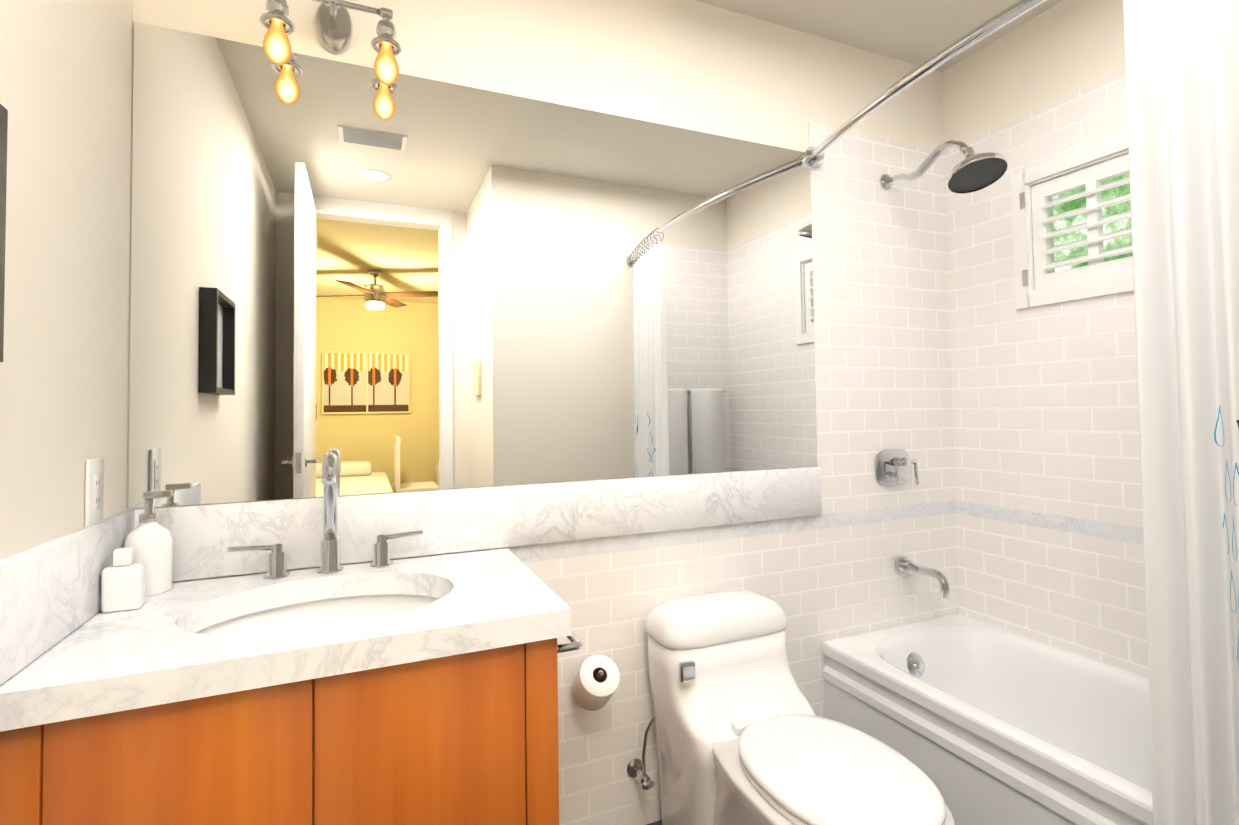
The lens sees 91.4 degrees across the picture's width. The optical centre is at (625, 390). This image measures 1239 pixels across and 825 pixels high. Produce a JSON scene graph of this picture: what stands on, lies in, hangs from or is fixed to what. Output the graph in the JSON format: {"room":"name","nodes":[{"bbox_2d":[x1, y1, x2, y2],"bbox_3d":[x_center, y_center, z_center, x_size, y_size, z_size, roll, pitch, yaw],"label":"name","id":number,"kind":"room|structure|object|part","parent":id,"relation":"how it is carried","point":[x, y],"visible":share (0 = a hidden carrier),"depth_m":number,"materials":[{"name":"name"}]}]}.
{"room":"bathroom","nodes":[
{"label":"bathroom","id":0,"kind":"room"},
{"bbox_2d":[0,0,132,560],"bbox_3d":[-0.655,-0.035,0.151,0.120,2.560,2.550,0,-2,-23],"label":"wall","id":1,"kind":"structure","parent":0,"point":[66,84],"depth_m":1.05,"materials":[{"name":"white paint"}]},
{"bbox_2d":[0,104,7,361],"bbox_3d":[-0.777,-0.210,0.647,0.047,0.335,0.305,0,-2,-23],"label":"picture frame","id":2,"kind":"object","parent":1,"relation":"attached to","point":[3,141],"visible":1,"depth_m":0.79,"materials":[{"name":"grey"}]},
{"bbox_2d":[0,510,134,684],"bbox_3d":[-0.973,0.334,1.065,0.020,0.166,0.554,0,-2,-23],"label":"slab","id":3,"kind":"object","parent":1,"relation":"attached to","point":[50,593],"visible":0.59,"depth_m":0.97,"materials":[{"name":"stone"}]},
{"bbox_2d":[85,457,103,526],"bbox_3d":[-1.022,0.195,1.167,0.008,0.128,0.072,0,-2,-23],"label":"electrical outlet","id":4,"kind":"object","parent":1,"relation":"attached to","point":[94,483],"visible":0.9,"depth_m":1.16,"materials":[{"name":"white plastic"}]},
{"bbox_2d":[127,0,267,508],"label":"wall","id":5,"kind":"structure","parent":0,"point":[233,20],"depth_m":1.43,"materials":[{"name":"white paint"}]},
{"bbox_2d":[128,22,816,508],"bbox_3d":[-0.224,-0.287,1.731,1.916,1.096,0.006,0,-2,-23],"label":"mirror","id":6,"kind":"object","parent":5,"relation":"attached to","point":[374,284],"visible":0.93,"depth_m":1.61,"materials":[{"name":"clear glass"}]},
{"bbox_2d":[125,466,821,581],"bbox_3d":[-0.213,0.344,1.706,1.924,0.166,0.020,0,-2,-23],"label":"backsplash","id":7,"kind":"structure","parent":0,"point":[206,536],"depth_m":1.62,"materials":[{"name":"stone"}]},
{"bbox_2d":[344,0,917,151],"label":"wall","id":8,"kind":"structure","parent":0,"point":[695,66],"depth_m":1.90,"materials":[{"name":"white paint"}]},
{"bbox_2d":[259,0,401,84],"bbox_3d":[-0.708,-0.874,1.472,0.306,0.246,0.140,0,-2,-23],"label":"sconce","id":9,"kind":"object","parent":8,"relation":"attached to","point":[334,25],"visible":1,"depth_m":1.47,"materials":[{"name":"silver metal"}]},
{"bbox_2d":[259,0,294,34],"bbox_3d":[-0.802,-0.873,1.394,0.072,0.066,0.072,0,-2,-23],"label":"socket","id":10,"kind":"object","parent":9,"relation":"attached to","point":[278,10],"depth_m":1.38,"materials":[{"name":"silver metal"}]},
{"bbox_3d":[-0.801,-0.803,1.392,0.057,0.102,0.057,0,-2,-23],"label":"bulb","id":11,"kind":"part","parent":9,"relation":"part of","materials":[{"name":"yellow glass"}]},
{"bbox_3d":[-0.716,-0.926,1.482,0.016,0.016,0.090,0,-2,-23],"label":"stem","id":12,"kind":"part","parent":9,"relation":"part of","materials":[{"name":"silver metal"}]},
{"bbox_3d":[-0.736,-0.925,1.528,0.086,0.140,0.018,0,-2,-23],"label":"plate","id":13,"kind":"part","parent":9,"relation":"part of","materials":[{"name":"silver metal"}]},
{"bbox_2d":[371,19,401,55],"bbox_3d":[-0.587,-0.873,1.487,0.072,0.066,0.072,0,-2,-23],"label":"socket","id":14,"kind":"object","parent":9,"relation":"attached to","point":[385,29],"depth_m":1.47,"materials":[{"name":"silver metal"}]},
{"bbox_3d":[-0.586,-0.803,1.485,0.057,0.102,0.057,0,-2,-23],"label":"bulb","id":15,"kind":"part","parent":9,"relation":"part of","materials":[{"name":"yellow glass"}]},
{"bbox_2d":[506,500,954,562],"bbox_3d":[0.480,0.451,2.009,1.756,0.050,0.005,0,-2,-23],"label":"tile border","id":16,"kind":"object","parent":8,"relation":"attached to","point":[554,550],"visible":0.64,"depth_m":1.93,"materials":[{"name":"tile"}]},
{"bbox_2d":[524,513,957,824],"bbox_3d":[0.472,0.882,1.990,1.786,0.812,0.004,0,-2,-23],"label":"wall tile","id":17,"kind":"object","parent":8,"relation":"attached to","point":[819,586],"visible":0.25,"depth_m":1.88,"materials":[{"name":"white tile"}]},
{"bbox_2d":[572,655,619,710],"bbox_3d":[-0.086,0.803,1.655,0.110,0.167,0.174,0,-2,-23],"label":"toilet paper","id":18,"kind":"object","parent":17,"relation":"attached to","point":[595,683],"visible":1,"depth_m":1.61,"materials":[{"name":"white paper"}]},
{"bbox_2d":[894,556,950,598],"bbox_3d":[1.055,0.655,2.137,0.060,0.102,0.201,0,-2,-23],"label":"tub spout","id":19,"kind":"object","parent":17,"relation":"attached to","point":[903,564],"visible":1,"depth_m":2.12,"materials":[{"name":"silver metal"}]},
{"bbox_3d":[1.063,0.661,2.119,0.033,0.088,0.161,0,-2,-23],"label":"spout","id":20,"kind":"part","parent":19,"relation":"part of","materials":[{"name":"silver metal"}]},
{"bbox_2d":[808,122,954,513],"bbox_3d":[0.966,-0.261,2.245,0.675,1.374,0.004,0,-2,-23],"label":"wall tile","id":21,"kind":"object","parent":8,"relation":"attached to","point":[881,328],"visible":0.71,"depth_m":2.23,"materials":[{"name":"white tile"}]},
{"bbox_2d":[875,449,918,485],"bbox_3d":[0.996,0.281,2.205,0.170,0.136,0.056,0,-2,-23],"label":"shower valve","id":22,"kind":"object","parent":21,"relation":"attached to","point":[892,467],"visible":1,"depth_m":2.21,"materials":[{"name":"silver metal"}]},
{"bbox_3d":[0.977,0.296,2.175,0.016,0.080,0.016,0,-2,-23],"label":"lever","id":23,"kind":"part","parent":22,"relation":"part of","materials":[{"name":"silver metal"}]},
{"bbox_3d":[1.065,0.299,2.213,0.013,0.087,0.017,0,-2,-23],"label":"lever","id":24,"kind":"part","parent":22,"relation":"part of","materials":[{"name":"silver metal"}]},
{"bbox_2d":[880,139,1008,193],"bbox_3d":[1.061,-0.742,2.055,0.176,0.184,0.452,0,-2,-23],"label":"shower head","id":25,"kind":"object","parent":21,"relation":"attached to","point":[972,171],"visible":1,"depth_m":1.95},
{"bbox_3d":[1.046,-0.792,2.104,0.036,0.082,0.335,0,-2,-23],"label":"arm","id":26,"kind":"part","parent":25,"relation":"part of"},
{"bbox_2d":[805,0,1046,166],"bbox_3d":[0.928,-0.850,1.392,0.164,0.072,1.580,0,-2,-23],"label":"rail","id":27,"kind":"object","parent":8,"relation":"attached to","point":[814,156],"visible":1,"depth_m":1.57,"materials":[{"name":"silver metal"}]},
{"bbox_2d":[1123,0,1238,824],"bbox_3d":[1.128,0.126,0.912,0.087,2.036,0.554,0,-2,-33],"label":"shower curtain","id":28,"kind":"object","parent":27,"relation":"hanging from","point":[1182,70],"visible":1,"depth_m":1.09,"materials":[{"name":"fabric"}]},
{"bbox_2d":[646,820,661,824],"bbox_3d":[0.587,1.296,0.702,2.836,0.100,2.670,0,-2,-23],"label":"floor","id":29,"kind":"structure","parent":0,"point":[657,823],"depth_m":1.80,"materials":[{"name":"stone"}]},
{"bbox_2d":[0,452,582,824],"bbox_3d":[-0.571,0.708,1.234,0.890,1.142,0.572,0,-2,-23],"label":"bathroom vanity","id":30,"kind":"object","parent":29,"relation":"on","point":[382,688],"visible":0.96,"depth_m":1.01,"materials":[{"name":"brown wood"}]},
{"bbox_2d":[101,547,144,612],"bbox_3d":[-0.968,0.363,1.166,0.062,0.118,0.032,0,-2,-23],"label":"perfume bottle","id":31,"kind":"object","parent":30,"relation":"on","point":[123,583],"visible":1,"depth_m":1.16,"materials":[{"name":"white plastic"}]},
{"bbox_2d":[124,490,172,596],"bbox_3d":[-1.010,0.320,1.282,0.082,0.212,0.082,0,-2,-23],"label":"soap dispenser","id":32,"kind":"object","parent":30,"relation":"on","point":[149,539],"visible":0.9,"depth_m":1.26,"materials":[{"name":"white ceramic"}]},
{"bbox_3d":[-0.660,0.817,0.911,0.336,0.706,0.020,0,-2,-23],"label":"door","id":33,"kind":"part","parent":30,"relation":"part of","materials":[{"name":"brown wood"}]},
{"bbox_3d":[-0.840,0.355,1.364,0.097,0.019,0.023,0,-2,-23],"label":"handle lever","id":34,"kind":"part","parent":30,"relation":"part of","materials":[{"name":"silver metal"}]},
{"bbox_3d":[-0.798,0.388,1.387,0.052,0.077,0.052,0,-2,-23],"label":"handle","id":35,"kind":"part","parent":30,"relation":"part of","materials":[{"name":"silver metal"}]},
{"bbox_3d":[-0.508,0.552,1.009,0.768,0.178,0.018,0,-2,-23],"label":"rail","id":36,"kind":"part","parent":30,"relation":"part of","materials":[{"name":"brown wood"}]},
{"bbox_2d":[195,594,439,635],"bbox_3d":[-0.598,0.545,1.211,0.518,0.150,0.394,0,-2,-23],"label":"sink","id":37,"kind":"object","parent":30,"relation":"in","point":[319,611],"depth_m":1.37,"materials":[{"name":"white ceramic"}]},
{"bbox_2d":[317,452,342,574],"bbox_3d":[-0.686,0.284,1.405,0.056,0.282,0.108,0,-2,-23],"label":"faucet","id":38,"kind":"object","parent":30,"relation":"on","point":[330,543],"depth_m":1.41,"materials":[{"name":"silver metal"}]},
{"bbox_3d":[-0.594,0.388,1.474,0.052,0.077,0.052,0,-2,-23],"label":"handle","id":39,"kind":"part","parent":30,"relation":"part of","materials":[{"name":"silver metal"}]},
{"bbox_3d":[-0.549,0.355,1.490,0.097,0.019,0.023,0,-2,-23],"label":"handle lever","id":40,"kind":"part","parent":30,"relation":"part of","materials":[{"name":"silver metal"}]},
{"bbox_3d":[-0.344,0.817,1.048,0.346,0.706,0.020,0,-2,-23],"label":"door","id":41,"kind":"part","parent":30,"relation":"part of","materials":[{"name":"brown wood"}]},
{"bbox_2d":[626,590,954,824],"bbox_3d":[0.376,0.937,1.486,0.456,0.673,0.838,0,-2,-23],"label":"toilet","id":42,"kind":"object","parent":29,"relation":"on","point":[745,735],"visible":1,"depth_m":1.54,"materials":[{"name":"white ceramic"}]},
{"bbox_3d":[0.065,1.110,1.703,0.040,0.022,0.012,0,-2,-23],"label":"supply handle","id":43,"kind":"part","parent":42,"relation":"part of","materials":[{"name":"silver metal"}]},
{"bbox_3d":[0.164,0.743,1.601,0.044,0.050,0.021,0,-2,-23],"label":"lever handle","id":44,"kind":"part","parent":42,"relation":"part of","materials":[{"name":"silver metal"}]},
{"bbox_3d":[0.269,0.657,1.787,0.414,0.092,0.212,0,-2,-23],"label":"tank lid","id":45,"kind":"part","parent":42,"relation":"part of","materials":[{"name":"white ceramic"}]},
{"bbox_3d":[0.303,0.993,1.707,0.400,0.578,0.349,0,-2,-23],"label":"tank","id":46,"kind":"part","parent":42,"relation":"part of","materials":[{"name":"white ceramic"}]},
{"bbox_3d":[0.460,0.859,1.344,0.352,0.016,0.471,0,-2,-23],"label":"seat","id":47,"kind":"part","parent":42,"relation":"part of","materials":[{"name":"white plastic"}]},
{"bbox_3d":[0.460,0.836,1.345,0.356,0.028,0.475,0,-2,-23],"label":"seat lid","id":48,"kind":"part","parent":42,"relation":"part of","materials":[{"name":"white plastic"}]},
{"bbox_2d":[822,613,1152,824],"bbox_3d":[1.294,1.046,1.479,0.670,0.426,1.568,0,-2,-23],"label":"bathtub","id":49,"kind":"object","parent":29,"relation":"on","point":[977,722],"visible":0.81,"depth_m":1.79,"materials":[{"name":"white ceramic"}]},
{"bbox_2d":[696,0,1062,71],"bbox_3d":[0.549,-1.362,0.785,2.836,0.100,2.670,0,-2,-23],"label":"ceiling","id":50,"kind":"structure","parent":0,"point":[918,32],"depth_m":2.08,"materials":[{"name":"beige paint"}]},
{"bbox_2d":[941,0,1125,142],"bbox_3d":[1.506,-0.007,1.997,0.120,2.560,0.870,0,-2,-23],"label":"wall","id":51,"kind":"structure","parent":0,"point":[1069,47],"depth_m":2.08,"materials":[{"name":"white paint"}]},
{"bbox_2d":[944,116,1037,511],"bbox_3d":[1.338,-0.266,2.232,0.004,1.374,0.316,0,-2,-23],"label":"wall tile","id":52,"kind":"structure","parent":51,"relation":"attached to","point":[994,450],"depth_m":2.22,"materials":[{"name":"white tile"}]},
{"bbox_2d":[1024,70,1127,168],"bbox_3d":[1.501,-0.848,1.852,0.004,0.240,0.550,0,-2,-23],"label":"wall tile","id":53,"kind":"structure","parent":51,"relation":"attached to","point":[1093,114],"depth_m":1.95,"materials":[{"name":"white tile"}]},
{"bbox_3d":[1.843,-0.036,1.217,0.120,2.560,0.830,0,-2,-23],"label":"wall","id":54,"kind":"structure","parent":0,"visible":0},
{"bbox_2d":[955,500,1142,544],"bbox_3d":[1.597,0.424,1.631,0.005,0.050,1.576,0,-2,-23],"label":"tile border","id":55,"kind":"object","parent":54,"relation":"attached to","point":[1119,532],"depth_m":2.01,"materials":[{"name":"tile"}]},
{"bbox_2d":[955,513,1147,676],"bbox_3d":[1.603,0.854,1.617,0.004,0.812,1.576,0,-2,-23],"label":"wall tile","id":56,"kind":"structure","parent":54,"relation":"attached to","point":[1081,594],"depth_m":2.00,"materials":[{"name":"white tile"}]},
{"bbox_3d":[1.576,0.462,1.835,0.120,1.610,0.550,0,-2,-23],"label":"wall","id":57,"kind":"structure","parent":0,"visible":0},
{"bbox_2d":[1011,132,1133,309],"bbox_3d":[1.553,-0.535,1.863,0.140,0.476,0.640,0,-2,-23],"label":"window shutter","id":58,"kind":"object","parent":57,"relation":"attached to","point":[1039,280],"visible":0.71,"depth_m":1.97,"materials":[{"name":"white paint"}]},
{"bbox_3d":[1.381,-0.525,2.111,0.012,0.476,0.047,0,-2,-23],"label":"casing","id":59,"kind":"part","parent":58,"relation":"part of","materials":[{"name":"white paint"}]},
{"bbox_3d":[1.495,-0.749,1.846,0.012,0.047,0.550,0,-2,-23],"label":"casing","id":60,"kind":"part","parent":58,"relation":"part of","materials":[{"name":"white paint"}]},
{"bbox_3d":[1.501,-0.321,1.832,0.012,0.047,0.550,0,-2,-23],"label":"casing","id":61,"kind":"part","parent":58,"relation":"part of","materials":[{"name":"white paint"}]},
{"bbox_3d":[1.521,-0.691,1.855,0.026,0.050,0.442,0,-2,-23],"label":"rail","id":62,"kind":"part","parent":58,"relation":"part of","materials":[{"name":"white paint"}]},
{"bbox_3d":[1.525,-0.379,1.845,0.026,0.050,0.442,0,-2,-23],"label":"rail","id":63,"kind":"part","parent":58,"relation":"part of","materials":[{"name":"white paint"}]},
{"bbox_2d":[1030,291,1142,527],"bbox_3d":[1.513,0.032,1.824,0.004,0.748,0.550,0,-2,-23],"label":"wall tile","id":64,"kind":"structure","parent":57,"relation":"attached to","point":[1086,412],"depth_m":1.92,"materials":[{"name":"white tile"}]},
{"label":"outside","id":65,"kind":"structure","parent":0,"visible":0},
{"bbox_2d":[1052,172,1132,271],"bbox_3d":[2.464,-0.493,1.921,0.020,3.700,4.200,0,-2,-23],"label":"tree","id":66,"kind":"object","parent":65,"point":[1115,192],"depth_m":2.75,"materials":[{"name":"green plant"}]}
]}

